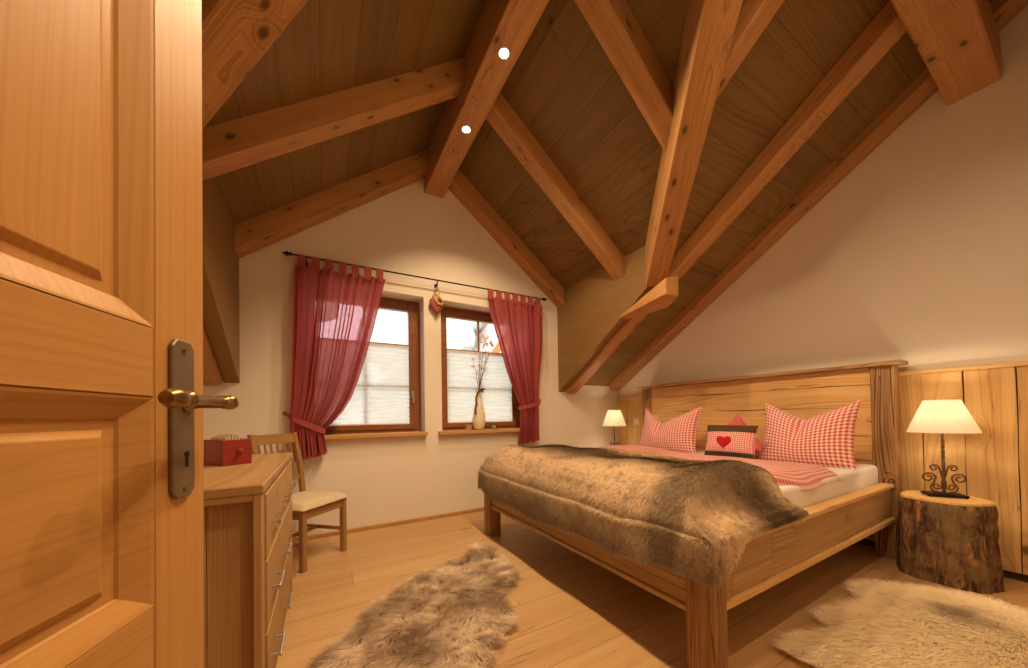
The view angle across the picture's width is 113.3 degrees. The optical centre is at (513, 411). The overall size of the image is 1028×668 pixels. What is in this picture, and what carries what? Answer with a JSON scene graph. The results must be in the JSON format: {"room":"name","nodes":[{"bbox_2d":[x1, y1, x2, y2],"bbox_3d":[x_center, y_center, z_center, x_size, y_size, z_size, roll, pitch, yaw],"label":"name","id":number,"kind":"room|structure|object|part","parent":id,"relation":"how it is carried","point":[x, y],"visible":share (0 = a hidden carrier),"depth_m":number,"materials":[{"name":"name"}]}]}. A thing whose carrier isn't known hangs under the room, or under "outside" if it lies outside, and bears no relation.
{"room":"bedroom","nodes":[
{"label":"bedroom","id":0,"kind":"room"},
{"bbox_2d":[204,0,485,224],"bbox_3d":[-0.586,-2.118,1.443,1.670,1.316,4.031,0,-1,-29],"label":"ceiling","id":1,"kind":"structure","parent":0,"point":[330,46],"depth_m":2.11,"materials":[{"name":"brown wood"}]},
{"bbox_2d":[202,0,307,128],"bbox_3d":[-0.346,-2.001,1.040,2.423,1.556,0.170,-1,-1,20],"label":"beam","id":2,"kind":"structure","parent":1,"relation":"attached to","point":[236,34],"depth_m":1.29,"materials":[{"name":"brown wood"}]},
{"bbox_2d":[234,149,427,257],"bbox_3d":[-1.551,-1.946,3.072,1.530,1.371,0.170,0,-1,-29],"label":"rafter","id":3,"kind":"object","parent":1,"relation":"attached to","point":[254,234],"visible":1,"depth_m":2.94,"materials":[{"name":"brown wood"}]},
{"bbox_2d":[202,58,463,180],"bbox_3d":[-1.059,-1.965,2.201,1.530,1.371,0.130,0,-1,-29],"label":"rafter","id":4,"kind":"object","parent":1,"relation":"attached to","point":[229,146],"visible":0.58,"depth_m":2.08,"materials":[{"name":"brown wood"}]},
{"bbox_2d":[203,178,617,536],"bbox_3d":[-0.671,-0.940,3.868,5.150,4.100,0.360,0,-1,-29],"label":"wall","id":5,"kind":"structure","parent":0,"point":[407,229],"depth_m":3.41,"materials":[{"name":"beige paint"}]},
{"bbox_2d":[306,297,427,440],"bbox_3d":[-1.471,-0.471,3.309,1.160,1.437,0.330,0,-1,-29],"label":"window","id":6,"kind":"structure","parent":5,"relation":"in","point":[411,308],"depth_m":3.59,"materials":[{"name":"brown wood"}]},
{"bbox_3d":[-1.445,0.228,3.274,1.160,0.038,0.270,0,-1,-29],"label":"sill","id":7,"kind":"part","parent":6,"relation":"part of","materials":[{"name":"brown wood"}]},
{"bbox_2d":[329,343,409,425],"bbox_3d":[-1.489,-0.282,3.390,0.855,0.827,0.016,0,-1,-29],"label":"blind","id":8,"kind":"object","parent":6,"relation":"attached to","point":[380,396],"visible":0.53,"depth_m":3.46,"materials":[{"name":"white fabric"}]},
{"bbox_3d":[-1.508,-0.478,3.416,1.004,1.322,0.068,0,-1,-29],"label":"sash","id":9,"kind":"part","parent":6,"relation":"part of","materials":[{"name":"brown wood"}]},
{"bbox_2d":[292,507,483,541],"bbox_3d":[-0.568,1.089,3.665,4.700,0.035,0.018,0,-1,-29],"label":"baseboard","id":10,"kind":"structure","parent":5,"relation":"attached to","point":[356,529],"depth_m":3.30,"materials":[{"name":"brown wood"}]},
{"bbox_2d":[282,251,546,304],"bbox_3d":[-0.786,-1.336,3.547,2.724,0.129,0.101,0,-1,-29],"label":"curtain rod","id":11,"kind":"object","parent":5,"relation":"attached to","point":[286,253],"visible":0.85,"depth_m":3.40,"materials":[{"name":"black metal"}]},
{"bbox_2d":[283,254,384,461],"bbox_3d":[-1.590,-0.472,3.042,0.830,1.780,0.139,0,-1,-29],"label":"curtain","id":12,"kind":"object","parent":11,"relation":"hanging from","point":[335,313],"visible":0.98,"depth_m":2.98,"materials":[{"name":"red fabric"}]},
{"bbox_2d":[429,282,443,314],"bbox_3d":[-0.802,-1.174,3.528,0.160,0.343,0.062,0,-1,-29],"label":"heart","id":13,"kind":"object","parent":11,"relation":"hanging from","point":[436,305],"visible":1,"depth_m":3.52,"materials":[{"name":"red metal"}]},
{"bbox_2d":[488,288,541,444],"bbox_3d":[0.043,-0.502,3.947,0.748,1.781,0.133,0,-1,-34],"label":"curtain","id":14,"kind":"object","parent":11,"relation":"hanging from","point":[517,324],"visible":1,"depth_m":3.98,"materials":[{"name":"red fabric"}]},
{"bbox_2d":[438,306,519,434],"bbox_3d":[-0.350,-0.480,3.942,1.165,1.437,0.330,0,-1,-29],"label":"window","id":15,"kind":"structure","parent":5,"relation":"in","point":[446,312],"depth_m":3.85,"materials":[{"name":"brown wood"}]},
{"bbox_3d":[-0.500,0.169,3.734,0.080,0.060,0.080,0,-1,-29],"label":"tealight glass","id":16,"kind":"part","parent":15,"relation":"part of","materials":[{"name":"orange glass"}]},
{"bbox_3d":[-0.324,0.219,3.907,1.165,0.038,0.270,0,-1,-29],"label":"sill","id":17,"kind":"part","parent":15,"relation":"part of","materials":[{"name":"brown wood"}]},
{"bbox_2d":[447,350,511,422],"bbox_3d":[-0.390,-0.292,4.011,0.830,0.827,0.016,0,-1,-29],"label":"blind","id":18,"kind":"object","parent":15,"relation":"attached to","point":[496,398],"visible":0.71,"depth_m":3.98,"materials":[{"name":"white fabric"}]},
{"bbox_2d":[471,335,493,429],"bbox_3d":[-0.357,-0.348,3.860,0.290,1.093,0.150,0,-1,-29],"label":"vase","id":19,"kind":"object","parent":15,"relation":"on","point":[478,419],"visible":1,"depth_m":3.80,"materials":[{"name":"beige ceramic"}]},
{"bbox_2d":[424,0,548,197],"bbox_3d":[0.054,-2.556,1.970,0.200,0.460,3.720,0,-1,-29],"label":"ridge beam","id":20,"kind":"structure","parent":5,"relation":"attached to","point":[510,24],"depth_m":2.41,"materials":[{"name":"brown wood"}]},
{"bbox_2d":[461,125,470,133],"bbox_3d":[-0.389,-2.304,2.759,0.084,0.007,0.084,0,-1,-29],"label":"ceiling spotlight","id":21,"kind":"object","parent":20,"relation":"attached to","point":[466,129],"visible":1,"depth_m":2.76,"materials":[{"name":"metal"}]},
{"bbox_2d":[498,46,509,59],"bbox_3d":[-0.065,-2.317,2.185,0.084,0.007,0.084,0,-1,-29],"label":"ceiling spotlight","id":22,"kind":"object","parent":20,"relation":"attached to","point":[503,52],"visible":1,"depth_m":2.19,"materials":[{"name":"metal"}]},
{"bbox_2d":[370,309,487,398],"bbox_3d":[-4.986,-1.217,16.025,7.515,11.104,6.780,-1,-1,7],"label":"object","id":23,"kind":"object","parent":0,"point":[390,327],"visible":0.15,"depth_m":13.78,"materials":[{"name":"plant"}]},
{"bbox_2d":[459,0,688,288],"bbox_3d":[0.829,-2.165,2.283,1.619,1.244,3.962,0,-1,-29],"label":"ceiling","id":24,"kind":"structure","parent":0,"point":[563,86],"depth_m":2.70,"materials":[{"name":"brown wood"}]},
{"bbox_2d":[448,169,564,306],"bbox_3d":[-0.072,-2.006,3.931,1.510,1.325,0.160,0,-1,-29],"label":"rafter","id":25,"kind":"object","parent":24,"relation":"attached to","point":[460,186],"visible":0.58,"depth_m":3.86,"materials":[{"name":"brown wood"}]},
{"bbox_2d":[486,93,623,279],"bbox_3d":[0.405,-2.025,3.087,1.510,1.325,0.140,0,-1,-29],"label":"rafter","id":26,"kind":"object","parent":24,"relation":"attached to","point":[501,116],"visible":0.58,"depth_m":3.01,"materials":[{"name":"brown wood"}]},
{"bbox_2d":[574,0,672,152],"bbox_3d":[0.702,-2.220,2.076,1.037,0.971,0.150,0,-1,-29],"label":"rafter","id":27,"kind":"object","parent":24,"relation":"attached to","point":[614,25],"visible":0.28,"depth_m":2.06,"materials":[{"name":"brown wood"}]},
{"bbox_2d":[276,511,1027,667],"bbox_3d":[0.777,1.080,1.334,5.150,0.050,6.000,0,-1,-29],"label":"floor","id":28,"kind":"structure","parent":0,"point":[576,612],"depth_m":1.93,"materials":[{"name":"brown wood"}]},
{"bbox_2d":[203,452,296,667],"bbox_3d":[-1.299,0.664,1.440,0.586,0.850,1.176,0,-1,-29],"label":"dresser","id":29,"kind":"object","parent":28,"relation":"on","point":[248,541],"visible":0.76,"depth_m":1.07,"materials":[{"name":"brown wood"}]},
{"bbox_2d":[204,438,251,465],"bbox_3d":[-1.315,0.183,1.565,0.188,0.115,0.115,-1,-1,25],"label":"box","id":30,"kind":"object","parent":29,"relation":"on","point":[236,451],"visible":0.95,"depth_m":1.52,"materials":[{"name":"paint"}]},
{"bbox_2d":[211,434,239,439],"bbox_3d":[-1.331,0.167,1.562,0.118,0.128,0.056,-1,-1,25],"label":"paper slip","id":31,"kind":"object","parent":30,"relation":"in","point":[220,436],"visible":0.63,"depth_m":1.54,"materials":[{"name":"white paper"}]},
{"bbox_3d":[-1.035,0.271,0.960,0.478,0.020,0.060,0,-1,-29],"label":"rail","id":32,"kind":"part","parent":29,"relation":"part of","materials":[{"name":"brown wood"}]},
{"bbox_3d":[-1.079,0.382,1.170,0.406,0.210,0.343,0,-1,-29],"label":"drawer","id":33,"kind":"part","parent":29,"relation":"part of","materials":[{"name":"brown wood"}]},
{"bbox_3d":[-1.075,0.612,1.167,0.406,0.226,0.343,0,-1,-29],"label":"drawer","id":34,"kind":"part","parent":29,"relation":"part of","materials":[{"name":"brown wood"}]},
{"bbox_3d":[-1.072,0.855,1.164,0.406,0.235,0.343,0,-1,-29],"label":"drawer","id":35,"kind":"part","parent":29,"relation":"part of","materials":[{"name":"brown wood"}]},
{"bbox_3d":[-0.890,0.397,1.276,0.032,0.011,0.144,0,-1,-29],"label":"handle","id":36,"kind":"part","parent":29,"relation":"part of","materials":[{"name":"metal"}]},
{"bbox_3d":[-0.886,0.629,1.273,0.032,0.011,0.144,0,-1,-29],"label":"handle","id":37,"kind":"part","parent":29,"relation":"part of","materials":[{"name":"metal"}]},
{"bbox_3d":[-0.883,0.872,1.270,0.032,0.011,0.144,0,-1,-29],"label":"handle","id":38,"kind":"part","parent":29,"relation":"part of","materials":[{"name":"metal"}]},
{"bbox_3d":[-1.250,0.389,1.474,0.406,0.210,0.343,0,-1,-29],"label":"drawer","id":39,"kind":"part","parent":29,"relation":"part of","materials":[{"name":"brown wood"}]},
{"bbox_3d":[-1.247,0.619,1.471,0.406,0.226,0.343,0,-1,-29],"label":"drawer","id":40,"kind":"part","parent":29,"relation":"part of","materials":[{"name":"brown wood"}]},
{"bbox_3d":[-1.243,0.861,1.467,0.406,0.235,0.343,0,-1,-29],"label":"drawer","id":41,"kind":"part","parent":29,"relation":"part of","materials":[{"name":"brown wood"}]},
{"bbox_3d":[-1.058,0.635,1.577,0.032,0.011,0.144,0,-1,-29],"label":"handle","id":42,"kind":"part","parent":29,"relation":"part of","materials":[{"name":"metal"}]},
{"bbox_3d":[-1.062,0.404,1.580,0.032,0.011,0.144,0,-1,-29],"label":"handle","id":43,"kind":"part","parent":29,"relation":"part of","materials":[{"name":"metal"}]},
{"bbox_3d":[-1.054,0.878,1.574,0.032,0.011,0.144,0,-1,-29],"label":"handle","id":44,"kind":"part","parent":29,"relation":"part of","materials":[{"name":"metal"}]},
{"bbox_3d":[-1.422,0.395,1.777,0.406,0.210,0.343,0,-1,-29],"label":"drawer","id":45,"kind":"part","parent":29,"relation":"part of","materials":[{"name":"brown wood"}]},
{"bbox_3d":[-1.418,0.625,1.774,0.406,0.226,0.343,0,-1,-29],"label":"drawer","id":46,"kind":"part","parent":29,"relation":"part of","materials":[{"name":"brown wood"}]},
{"bbox_3d":[-1.415,0.868,1.771,0.406,0.235,0.343,0,-1,-29],"label":"drawer","id":47,"kind":"part","parent":29,"relation":"part of","materials":[{"name":"brown wood"}]},
{"bbox_3d":[-1.226,0.885,1.877,0.032,0.011,0.144,0,-1,-29],"label":"handle","id":48,"kind":"part","parent":29,"relation":"part of","materials":[{"name":"metal"}]},
{"bbox_3d":[-1.229,0.642,1.881,0.032,0.011,0.144,0,-1,-29],"label":"handle","id":49,"kind":"part","parent":29,"relation":"part of","materials":[{"name":"metal"}]},
{"bbox_2d":[247,432,346,572],"bbox_3d":[-1.640,0.637,2.579,0.528,0.945,0.431,-1,-1,14],"label":"dining chair","id":50,"kind":"object","parent":28,"relation":"on","point":[306,505],"visible":0.68,"depth_m":2.58,"materials":[{"name":"brown wood"}]},
{"bbox_3d":[-1.869,0.639,2.453,0.127,0.945,0.034,-1,-1,14],"label":"post","id":51,"kind":"part","parent":50,"relation":"part of","materials":[{"name":"brown wood"}]},
{"bbox_3d":[-1.876,0.212,2.642,0.056,0.073,0.321,-1,-1,14],"label":"rail","id":52,"kind":"part","parent":50,"relation":"part of","materials":[{"name":"brown wood"}]},
{"bbox_3d":[-1.811,0.522,2.623,0.038,0.040,0.321,-1,-1,14],"label":"rail","id":53,"kind":"part","parent":50,"relation":"part of","materials":[{"name":"brown wood"}]},
{"bbox_3d":[-1.782,0.642,2.797,0.127,0.945,0.034,-1,-1,14],"label":"post","id":54,"kind":"part","parent":50,"relation":"part of","materials":[{"name":"brown wood"}]},
{"bbox_3d":[-1.458,0.891,2.336,0.040,0.425,0.038,-1,-1,14],"label":"leg","id":55,"kind":"part","parent":50,"relation":"part of","materials":[{"name":"brown wood"}]},
{"bbox_3d":[-1.584,0.659,2.564,0.413,0.055,0.431,-1,-1,14],"label":"seat","id":56,"kind":"part","parent":50,"relation":"part of","materials":[{"name":"beige fabric"}]},
{"bbox_3d":[-1.366,0.894,2.703,0.040,0.425,0.038,-1,-1,14],"label":"leg","id":57,"kind":"part","parent":50,"relation":"part of","materials":[{"name":"brown wood"}]},
{"bbox_2d":[302,541,521,667],"bbox_3d":[-0.377,1.050,1.835,0.897,0.051,1.877,-1,-1,10],"label":"sheepskin rug","id":58,"kind":"object","parent":28,"relation":"on","point":[454,615],"visible":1,"depth_m":1.67,"materials":[{"name":"beige fur"}]},
{"bbox_2d":[484,359,907,667],"bbox_3d":[1.248,0.364,2.810,2.388,1.405,2.250,0,-1,-29],"label":"bed","id":59,"kind":"object","parent":28,"relation":"on","point":[835,524],"visible":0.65,"depth_m":2.38,"materials":[{"name":"brown wood"}]},
{"bbox_3d":[-0.198,0.830,3.063,0.113,0.525,0.120,0,-1,-29],"label":"foot post","id":60,"kind":"part","parent":59,"relation":"part of","materials":[{"name":"brown wood"}]},
{"bbox_3d":[0.280,0.678,2.204,0.045,0.268,1.852,0,-1,-29],"label":"foot rail","id":61,"kind":"part","parent":59,"relation":"part of","materials":[{"name":"brown wood"}]},
{"bbox_3d":[1.699,0.391,4.236,0.110,1.375,0.120,0,-1,-29],"label":"head post","id":62,"kind":"part","parent":59,"relation":"part of","materials":[{"name":"brown wood"}]},
{"bbox_3d":[0.766,0.793,1.347,0.103,0.525,0.113,0,-1,-29],"label":"foot post","id":63,"kind":"part","parent":59,"relation":"part of","materials":[{"name":"brown wood"}]},
{"bbox_3d":[2.211,0.124,3.356,0.030,0.870,1.925,0,-1,-29],"label":"headboard","id":64,"kind":"part","parent":59,"relation":"part of","materials":[{"name":"brown wood"}]},
{"bbox_2d":[689,450,877,507],"bbox_3d":[1.252,0.575,2.764,2.160,0.328,1.915,0,-1,-29],"label":"mattress","id":65,"kind":"object","parent":59,"relation":"on","point":[865,475],"visible":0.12,"depth_m":2.10,"materials":[{"name":"white fabric"}]},
{"bbox_2d":[597,445,688,453],"bbox_3d":[0.828,0.380,3.115,1.400,0.085,0.965,0,-1,-29],"label":"duvet","id":66,"kind":"object","parent":65,"relation":"on","point":[633,448],"visible":0.17,"depth_m":3.28,"materials":[{"name":"red fabric"}]},
{"bbox_2d":[477,444,810,593],"bbox_3d":[0.558,0.501,2.366,0.944,0.486,2.200,0,-1,-29],"label":"fur throw","id":67,"kind":"object","parent":65,"relation":"on","point":[696,518],"visible":1,"depth_m":1.65,"materials":[{"name":"brown fur"}]},
{"bbox_2d":[640,406,701,453],"bbox_3d":[1.638,0.180,3.619,0.240,0.474,0.686,0,-1,-33],"label":"pillow","id":68,"kind":"object","parent":65,"relation":"on","point":[678,434],"visible":0.9,"depth_m":3.46,"materials":[{"name":"red fabric"}]},
{"bbox_2d":[704,425,757,458],"bbox_3d":[1.800,0.247,2.827,0.152,0.268,0.388,0,-1,-31],"label":"cushion","id":69,"kind":"object","parent":65,"relation":"on","point":[722,440],"visible":0.98,"depth_m":2.77,"materials":[{"name":"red fabric"}]},
{"bbox_2d":[728,415,762,458],"bbox_3d":[2.008,0.213,3.046,0.198,0.382,0.540,-1,-1,-28],"label":"cushion","id":70,"kind":"object","parent":65,"relation":"on","point":[737,420],"visible":0.12,"depth_m":2.89,"materials":[{"name":"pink fabric"}]},
{"bbox_2d":[666,453,842,490],"bbox_3d":[1.256,0.379,2.245,1.290,0.121,1.032,0,-1,-29],"label":"duvet","id":71,"kind":"object","parent":65,"relation":"on","point":[804,476],"visible":0.21,"depth_m":2.02,"materials":[{"name":"red fabric"}]},
{"bbox_2d":[759,400,861,469],"bbox_3d":[2.209,0.158,2.570,0.250,0.478,0.595,0,-1,-31],"label":"pillow","id":72,"kind":"object","parent":65,"relation":"on","point":[826,439],"visible":0.99,"depth_m":2.45,"materials":[{"name":"red fabric"}]},
{"bbox_3d":[1.739,0.650,1.892,2.130,0.215,0.040,0,-1,-29],"label":"rail","id":73,"kind":"part","parent":59,"relation":"part of","materials":[{"name":"brown wood"}]},
{"bbox_3d":[2.705,0.352,2.454,0.110,1.375,0.123,0,-1,-29],"label":"head post","id":74,"kind":"part","parent":59,"relation":"part of","materials":[{"name":"brown wood"}]},
{"bbox_2d":[767,577,1027,667],"bbox_3d":[1.935,1.008,1.470,1.477,0.054,0.939,0,-1,-29],"label":"rug","id":75,"kind":"object","parent":28,"relation":"on","point":[895,625],"visible":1,"depth_m":1.53,"materials":[{"name":"beige fur"}]},
{"bbox_2d":[896,490,1004,594],"bbox_3d":[2.731,0.784,2.139,0.422,0.501,0.422,0,-1,-29],"label":"table","id":76,"kind":"object","parent":28,"relation":"on","point":[952,542],"visible":0.96,"depth_m":2.00,"materials":[{"name":"brown wood"}]},
{"bbox_2d":[906,399,981,498],"bbox_3d":[2.719,0.229,2.144,0.300,0.610,0.300,-1,-1,31],"label":"table lamp","id":77,"kind":"object","parent":76,"relation":"on","point":[932,416],"visible":1,"depth_m":2.10,"materials":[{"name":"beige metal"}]},
{"bbox_3d":[2.720,0.314,2.143,0.016,0.400,0.016,-1,-1,31],"label":"stem","id":78,"kind":"part","parent":77,"relation":"part of","materials":[{"name":"metal"}]},
{"bbox_3d":[2.715,0.027,2.147,0.300,0.205,0.300,-1,-1,31],"label":"lamp shade","id":79,"kind":"part","parent":77,"relation":"part of","materials":[{"name":"beige fabric"}]},
{"bbox_3d":[2.723,0.524,2.141,0.170,0.020,0.100,-1,-1,31],"label":"plate","id":80,"kind":"part","parent":77,"relation":"part of","materials":[{"name":"black metal"}]},
{"bbox_3d":[1.400,0.835,4.435,0.422,0.501,0.422,0,-1,-29],"label":"table","id":81,"kind":"object","parent":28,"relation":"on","visible":0},
{"bbox_2d":[602,410,625,444],"bbox_3d":[1.290,0.280,4.340,0.300,0.610,0.300,-1,-1,31],"label":"table lamp","id":82,"kind":"object","parent":81,"relation":"on","point":[614,418],"visible":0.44,"depth_m":4.26,"materials":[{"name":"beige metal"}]},
{"bbox_3d":[1.286,0.077,4.343,0.300,0.205,0.300,-1,-1,31],"label":"lamp shade","id":83,"kind":"part","parent":82,"relation":"part of","materials":[{"name":"white fabric"}]},
{"bbox_2d":[584,0,993,385],"bbox_3d":[1.287,-1.598,2.628,2.750,2.437,3.790,0,-1,-29],"label":"ceiling","id":84,"kind":"structure","parent":0,"point":[804,40],"depth_m":2.29,"materials":[{"name":"brown wood"}]},
{"bbox_2d":[557,246,670,391],"bbox_3d":[0.993,-0.917,3.699,0.100,1.286,1.570,0,-1,-29],"label":"dormer cheek","id":85,"kind":"object","parent":84,"relation":"attached to","point":[588,319],"visible":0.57,"depth_m":3.80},
{"bbox_2d":[567,0,906,393],"bbox_3d":[1.607,-1.481,2.858,0.150,2.417,3.580,0,-1,-29],"label":"rafter","id":86,"kind":"object","parent":84,"relation":"attached to","point":[887,27],"visible":0.79,"depth_m":2.31,"materials":[{"name":"brown wood"}]},
{"bbox_2d":[619,276,677,318],"bbox_3d":[1.276,-1.063,3.144,0.257,0.207,0.712,-1,-1,-14],"label":"bracket","id":87,"kind":"object","parent":86,"relation":"attached to","point":[663,294],"visible":0.98,"depth_m":2.96,"materials":[{"name":"brown wood"}]},
{"bbox_2d":[645,0,742,286],"bbox_3d":[1.045,-1.980,1.883,0.170,1.620,2.545,-1,-1,11],"label":"beam","id":88,"kind":"structure","parent":86,"relation":"on","point":[710,25],"depth_m":2.02,"materials":[{"name":"brown wood"}]},
{"bbox_2d":[716,0,783,98],"bbox_3d":[1.396,-2.246,1.400,0.110,0.918,1.220,0,-1,-29],"label":"rafter","id":89,"kind":"object","parent":84,"relation":"attached to","point":[754,15],"visible":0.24,"depth_m":1.72,"materials":[{"name":"brown wood"}]},
{"bbox_2d":[610,0,1027,390],"bbox_3d":[2.287,-1.534,3.249,0.190,2.393,3.590,0,-1,-29],"label":"rafter","id":90,"kind":"object","parent":84,"relation":"attached to","point":[924,86],"visible":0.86,"depth_m":2.80,"materials":[{"name":"brown wood"}]},
{"bbox_2d":[890,0,1001,104],"bbox_3d":[2.096,-2.192,1.696,2.050,0.260,0.210,0,-1,-29],"label":"purlin","id":91,"kind":"object","parent":84,"relation":"attached to","point":[958,42],"visible":1,"depth_m":1.90,"materials":[{"name":"brown wood"}]},
{"bbox_2d":[618,5,1027,397],"bbox_3d":[2.508,-0.913,3.274,0.200,3.931,3.840,0,-1,-29],"label":"wall","id":92,"kind":"structure","parent":0,"point":[918,256],"depth_m":2.46,"materials":[{"name":"beige paint"}]},
{"bbox_2d":[617,396,642,444],"bbox_3d":[1.712,0.436,4.455,0.041,1.290,0.890,0,-1,-29],"label":"wall panel","id":93,"kind":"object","parent":92,"relation":"attached to","point":[630,408],"depth_m":4.64,"materials":[{"name":"brown wood"}]},
{"bbox_3d":[1.702,-0.195,4.463,0.041,0.028,0.890,0,-1,-29],"label":"rail","id":94,"kind":"part","parent":93,"relation":"part of","materials":[{"name":"brown wood"}]},
{"bbox_2d":[633,418,638,424],"bbox_3d":[1.641,0.128,4.548,0.014,0.084,0.084,0,-1,-29],"label":"light switch","id":95,"kind":"object","parent":92,"relation":"attached to","point":[636,420],"visible":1,"depth_m":4.53,"materials":[{"name":"white plastic"}]},
{"bbox_2d":[856,361,1027,582],"bbox_3d":[2.943,0.367,2.274,0.041,1.333,1.320,0,-1,-29],"label":"wood paneling","id":96,"kind":"structure","parent":92,"relation":"attached to","point":[993,461],"depth_m":2.15,"materials":[{"name":"brown wood"}]},
{"bbox_3d":[2.933,-0.286,2.283,0.041,0.028,1.320,0,-1,-29],"label":"rail","id":97,"kind":"part","parent":96,"relation":"part of","materials":[{"name":"brown wood"}]},
{"bbox_3d":[-0.868,-1.580,1.411,2.200,2.437,3.790,0,-1,-29],"label":"ceiling","id":98,"kind":"structure","parent":0,"visible":0},
{"bbox_2d":[203,325,221,384],"bbox_3d":[-1.661,-1.252,1.364,0.150,2.023,2.960,0,-1,-29],"label":"rafter","id":99,"kind":"object","parent":98,"relation":"attached to","point":[211,372],"visible":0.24,"depth_m":2.50,"materials":[{"name":"brown wood"}]},
{"bbox_2d":[202,178,239,382],"bbox_3d":[-1.874,-0.858,2.004,0.100,1.215,1.700,0,-1,-29],"label":"dormer cheek","id":100,"kind":"object","parent":98,"relation":"attached to","point":[220,259],"visible":0.36,"depth_m":2.32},
{"bbox_3d":[1.246,-1.014,0.473,5.150,4.100,0.200,0,-1,-29],"label":"wall","id":101,"kind":"structure","parent":0,"visible":0},
{"bbox_2d":[0,0,238,667],"bbox_3d":[-0.355,0.054,0.125,0.100,1.990,0.800,-1,-1,-15],"label":"door","id":102,"kind":"structure","parent":101,"relation":"in","point":[102,400],"depth_m":0.36,"materials":[{"name":"brown wood"}]},
{"bbox_3d":[-0.385,-0.065,0.119,0.040,0.086,0.604,-1,-1,-15],"label":"rail","id":103,"kind":"part","parent":102,"relation":"part of","materials":[{"name":"brown wood"}]},
{"bbox_3d":[-0.388,-0.464,0.125,0.032,0.712,0.604,-1,-1,-15],"label":"panel","id":104,"kind":"part","parent":102,"relation":"part of","materials":[{"name":"brown wood"}]},
{"bbox_3d":[-0.379,0.104,0.118,0.032,0.253,0.604,-1,-1,-15],"label":"panel","id":105,"kind":"part","parent":102,"relation":"part of","materials":[{"name":"brown wood"}]},
{"bbox_3d":[-0.380,0.282,0.114,0.040,0.104,0.604,-1,-1,-15],"label":"rail","id":106,"kind":"part","parent":102,"relation":"part of","materials":[{"name":"brown wood"}]},
{"bbox_3d":[-0.450,0.009,0.458,0.006,0.212,0.043,-1,-1,-15],"label":"handle plate","id":107,"kind":"part","parent":102,"relation":"part of","materials":[{"name":"brown metal"}]},
{"bbox_3d":[-0.413,-0.015,0.430,0.056,0.028,0.139,-1,-1,-15],"label":"handle","id":108,"kind":"part","parent":102,"relation":"part of","materials":[{"name":"gold metal"}]},
{"label":"outside","id":109,"kind":"structure","parent":0,"visible":0},
{"bbox_3d":[-8.696,4.553,20.547,45.000,0.200,35.500,0,-1,-29],"label":"lawn","id":110,"kind":"structure","parent":109,"visible":0},
{"bbox_2d":[474,324,500,352],"bbox_3d":[0.718,-1.913,19.238,9.600,12.400,8.280,0,-1,-29],"label":"neighbouring house","id":111,"kind":"structure","parent":110,"relation":"on","point":[489,329],"depth_m":15.07,"materials":[{"name":"ceramic"}]}
]}

